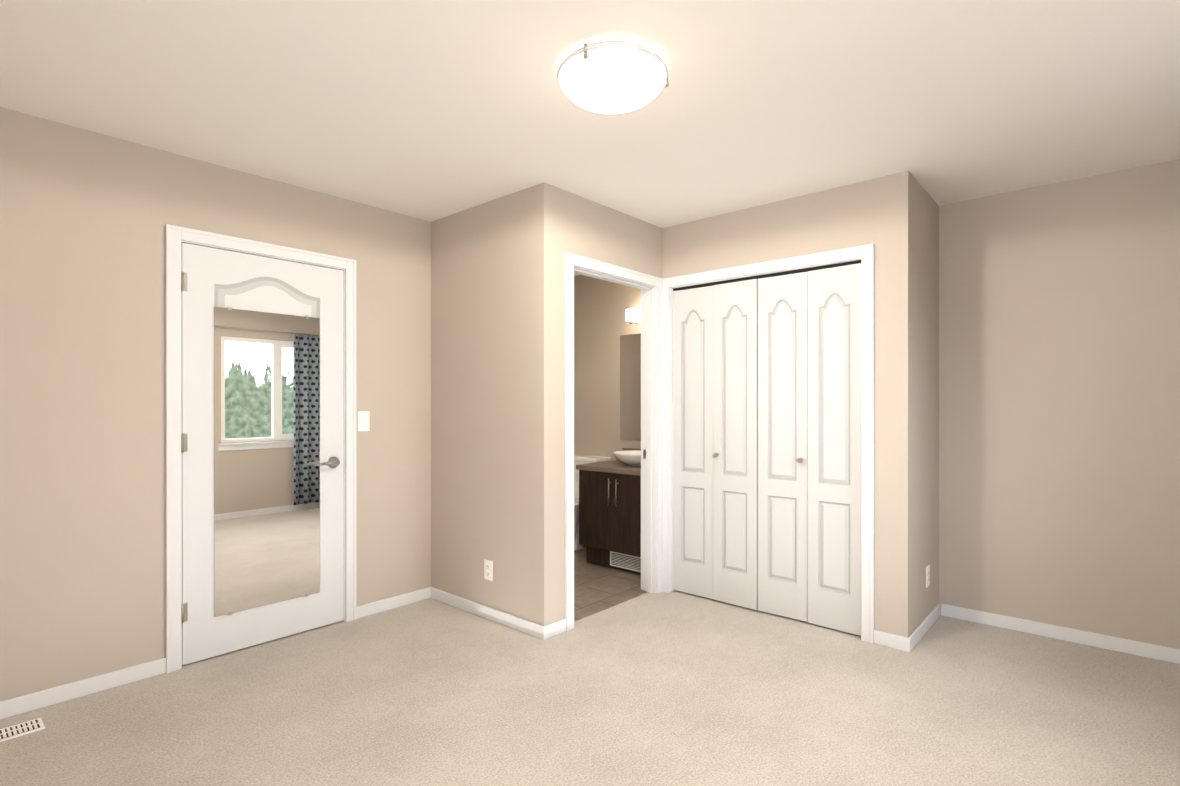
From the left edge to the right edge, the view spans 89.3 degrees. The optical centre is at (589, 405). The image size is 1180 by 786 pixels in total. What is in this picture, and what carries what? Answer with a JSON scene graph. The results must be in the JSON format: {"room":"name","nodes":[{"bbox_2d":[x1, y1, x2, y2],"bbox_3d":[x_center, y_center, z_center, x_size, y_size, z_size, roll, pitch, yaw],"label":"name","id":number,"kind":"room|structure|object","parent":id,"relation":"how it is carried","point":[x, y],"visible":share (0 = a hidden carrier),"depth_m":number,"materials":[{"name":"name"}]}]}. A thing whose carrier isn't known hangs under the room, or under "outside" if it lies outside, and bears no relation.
{"room":"empty bedroom","nodes":[
{"label":"empty bedroom","id":0,"kind":"room"},
{"bbox_2d":[0,107,430,701],"bbox_3d":[-1.996,0.031,2.868,0.110,2.440,3.010,0,0,41],"label":"wall","id":1,"kind":"structure","parent":0,"point":[86,217],"depth_m":2.66,"materials":[{"name":"paint"}]},
{"bbox_2d":[0,658,165,719],"bbox_3d":[-2.416,1.216,2.296,0.017,0.070,1.315,0,0,41],"label":"baseboard","id":2,"kind":"structure","parent":1,"relation":"attached to","point":[47,697],"depth_m":2.55,"materials":[{"name":"white wood"}]},
{"bbox_2d":[165,224,356,672],"bbox_3d":[-1.723,0.203,3.179,0.150,2.095,0.928,0,0,41],"label":"door frame","id":3,"kind":"structure","parent":1,"relation":"attached to","point":[175,236],"depth_m":2.84,"materials":[{"name":"white wood"}]},
{"bbox_2d":[181,243,343,664],"bbox_3d":[-1.673,0.233,3.131,0.099,2.015,0.800,0,0,41],"label":"bedroom door","id":4,"kind":"structure","parent":1,"relation":"in","point":[262,443],"depth_m":3.10,"materials":[{"name":"white wood"}]},
{"bbox_2d":[358,411,368,430],"bbox_3d":[-1.337,0.095,3.528,0.010,0.116,0.072,0,0,41],"label":"switch plate","id":5,"kind":"object","parent":1,"relation":"attached to","point":[363,420],"visible":1,"depth_m":3.52,"materials":[{"name":"white plastic"}]},
{"bbox_2d":[356,588,427,618],"bbox_3d":[-1.208,1.215,3.670,0.017,0.070,0.487,0,0,41],"label":"baseboard","id":6,"kind":"structure","parent":1,"relation":"attached to","point":[364,610],"depth_m":3.66,"materials":[{"name":"white wood"}]},
{"bbox_2d":[431,187,529,620],"bbox_3d":[-0.645,0.030,3.611,0.940,2.440,0.110,0,0,41],"label":"wall","id":7,"kind":"structure","parent":0,"point":[480,383],"depth_m":3.53,"materials":[{"name":"paint"}]},
{"bbox_2d":[484,559,492,580],"bbox_3d":[-0.595,0.965,3.490,0.070,0.114,0.008,0,0,41],"label":"outlet","id":8,"kind":"object","parent":7,"relation":"attached to","point":[488,569],"visible":1,"depth_m":3.49,"materials":[{"name":"white plastic"}]},
{"bbox_2d":[428,587,551,639],"bbox_3d":[-0.639,1.215,3.525,1.063,0.070,0.013,0,0,41],"label":"baseboard","id":9,"kind":"structure","parent":7,"relation":"attached to","point":[533,629],"depth_m":3.44,"materials":[{"name":"white wood"}]},
{"bbox_2d":[0,590,1179,785],"bbox_3d":[-0.209,1.276,2.510,5.070,0.050,4.830,0,0,41],"label":"floor carpet","id":10,"kind":"object","parent":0,"point":[676,688],"visible":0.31,"depth_m":2.44,"materials":[{"name":"beige carpet"}]},
{"bbox_2d":[0,718,44,741],"bbox_3d":[-2.256,1.248,2.226,0.110,0.008,0.320,0,0,41],"label":"air vent register","id":11,"kind":"object","parent":10,"relation":"on","point":[20,729],"visible":1,"depth_m":2.29,"materials":[{"name":"white plastic"}]},
{"bbox_2d":[0,0,1179,275],"bbox_3d":[-0.209,-1.239,2.507,5.070,0.100,4.830,0,0,41],"label":"ceiling","id":12,"kind":"structure","parent":0,"point":[430,110],"depth_m":2.28,"materials":[{"name":"paint"}]},
{"bbox_2d":[557,42,668,113],"bbox_3d":[0.078,-1.129,2.115,0.392,0.118,0.393,0,0,41],"label":"flush-mount light","id":13,"kind":"object","parent":12,"relation":"attached to","point":[612,77],"visible":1,"depth_m":2.02,"materials":[{"name":"white glass"}]},
{"bbox_2d":[530,182,661,625],"bbox_3d":[0.314,0.030,3.907,0.110,2.440,1.820,0,0,41],"label":"wall","id":14,"kind":"structure","parent":0,"point":[562,222],"depth_m":3.25,"materials":[{"name":"paint"}]},
{"bbox_2d":[574,545,647,621],"bbox_3d":[-0.365,1.277,4.651,2.010,0.044,1.820,0,0,41],"label":"floor","id":15,"kind":"structure","parent":0,"point":[598,588],"depth_m":4.13,"materials":[{"name":"tile"}]},
{"bbox_2d":[574,454,610,550],"bbox_3d":[-0.218,0.851,5.144,0.500,0.795,0.649,0,0,41],"label":"toilet","id":16,"kind":"object","parent":15,"relation":"on","point":[582,459],"visible":0.12,"depth_m":5.16,"materials":[{"name":"white ceramic"}]},
{"bbox_2d":[576,448,640,574],"bbox_3d":[0.360,0.673,4.661,0.735,1.151,0.620,0,0,41],"label":"bathroom vanity","id":17,"kind":"object","parent":15,"relation":"on","point":[610,514],"visible":0.52,"depth_m":4.49,"materials":[{"name":"brown wood"}]},
{"bbox_2d":[662,171,913,637],"bbox_3d":[1.087,0.030,3.567,1.500,2.440,0.110,0,0,41],"label":"wall","id":18,"kind":"structure","parent":0,"point":[878,213],"depth_m":3.12,"materials":[{"name":"paint"}]},
{"bbox_2d":[565,252,861,630],"bbox_3d":[0.648,0.203,3.321,1.425,2.095,1.060,0,0,41],"label":"door frame","id":19,"kind":"structure","parent":18,"relation":"attached to","point":[572,260],"depth_m":3.96,"materials":[{"name":"white wood"}]},
{"bbox_2d":[673,263,860,635],"bbox_3d":[1.009,0.238,3.600,1.207,2.000,0.081,0,0,41],"label":"bifold closet door","id":20,"kind":"structure","parent":18,"relation":"in","point":[767,444],"depth_m":3.54,"materials":[{"name":"white wood"}]},
{"bbox_2d":[663,244,873,643],"bbox_3d":[0.984,0.203,3.571,1.340,2.095,0.020,0,0,41],"label":"trim","id":21,"kind":"structure","parent":18,"relation":"attached to","point":[865,253],"depth_m":3.16,"materials":[{"name":"white wood"}]},
{"bbox_2d":[574,159,1179,648],"bbox_3d":[1.349,0.029,4.282,5.070,2.440,0.110,0,0,41],"label":"wall","id":22,"kind":"structure","parent":0,"point":[1058,403],"depth_m":3.20,"materials":[{"name":"paint"}]},
{"bbox_2d":[620,333,640,440],"bbox_3d":[0.548,-0.152,4.908,0.760,0.900,0.006,0,0,41],"label":"bathroom mirror","id":23,"kind":"object","parent":22,"relation":"attached to","point":[630,386],"visible":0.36,"depth_m":5.08,"materials":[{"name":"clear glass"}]},
{"bbox_2d":[626,309,640,323],"bbox_3d":[0.505,-0.737,4.858,0.540,0.120,0.136,0,0,41],"label":"sconce","id":24,"kind":"object","parent":22,"relation":"attached to","point":[632,317],"visible":0.38,"depth_m":4.93,"materials":[{"name":"white metal"}]},
{"bbox_2d":[944,604,1179,663],"bbox_3d":[2.591,1.215,3.107,1.370,0.070,0.017,0,0,41],"label":"baseboard","id":25,"kind":"structure","parent":22,"relation":"attached to","point":[1158,652],"depth_m":3.16,"materials":[{"name":"white wood"}]},
{"bbox_2d":[913,178,938,631],"bbox_3d":[1.843,0.030,3.375,0.110,2.440,0.600,0,0,41],"label":"wall","id":26,"kind":"structure","parent":0,"point":[926,391],"depth_m":3.31,"materials":[{"name":"paint"}]},
{"bbox_2d":[900,603,943,651],"bbox_3d":[1.844,1.215,3.281,0.017,0.070,0.703,0,0,41],"label":"baseboard","id":27,"kind":"structure","parent":26,"relation":"attached to","point":[906,644],"depth_m":3.19,"materials":[{"name":"white wood"}]},
{"bbox_2d":[926,565,929,587],"bbox_3d":[1.896,0.960,3.347,0.008,0.114,0.070,0,0,41],"label":"outlet","id":28,"kind":"object","parent":26,"relation":"attached to","point":[927,575],"visible":1,"depth_m":3.34,"materials":[{"name":"white plastic"}]}
]}

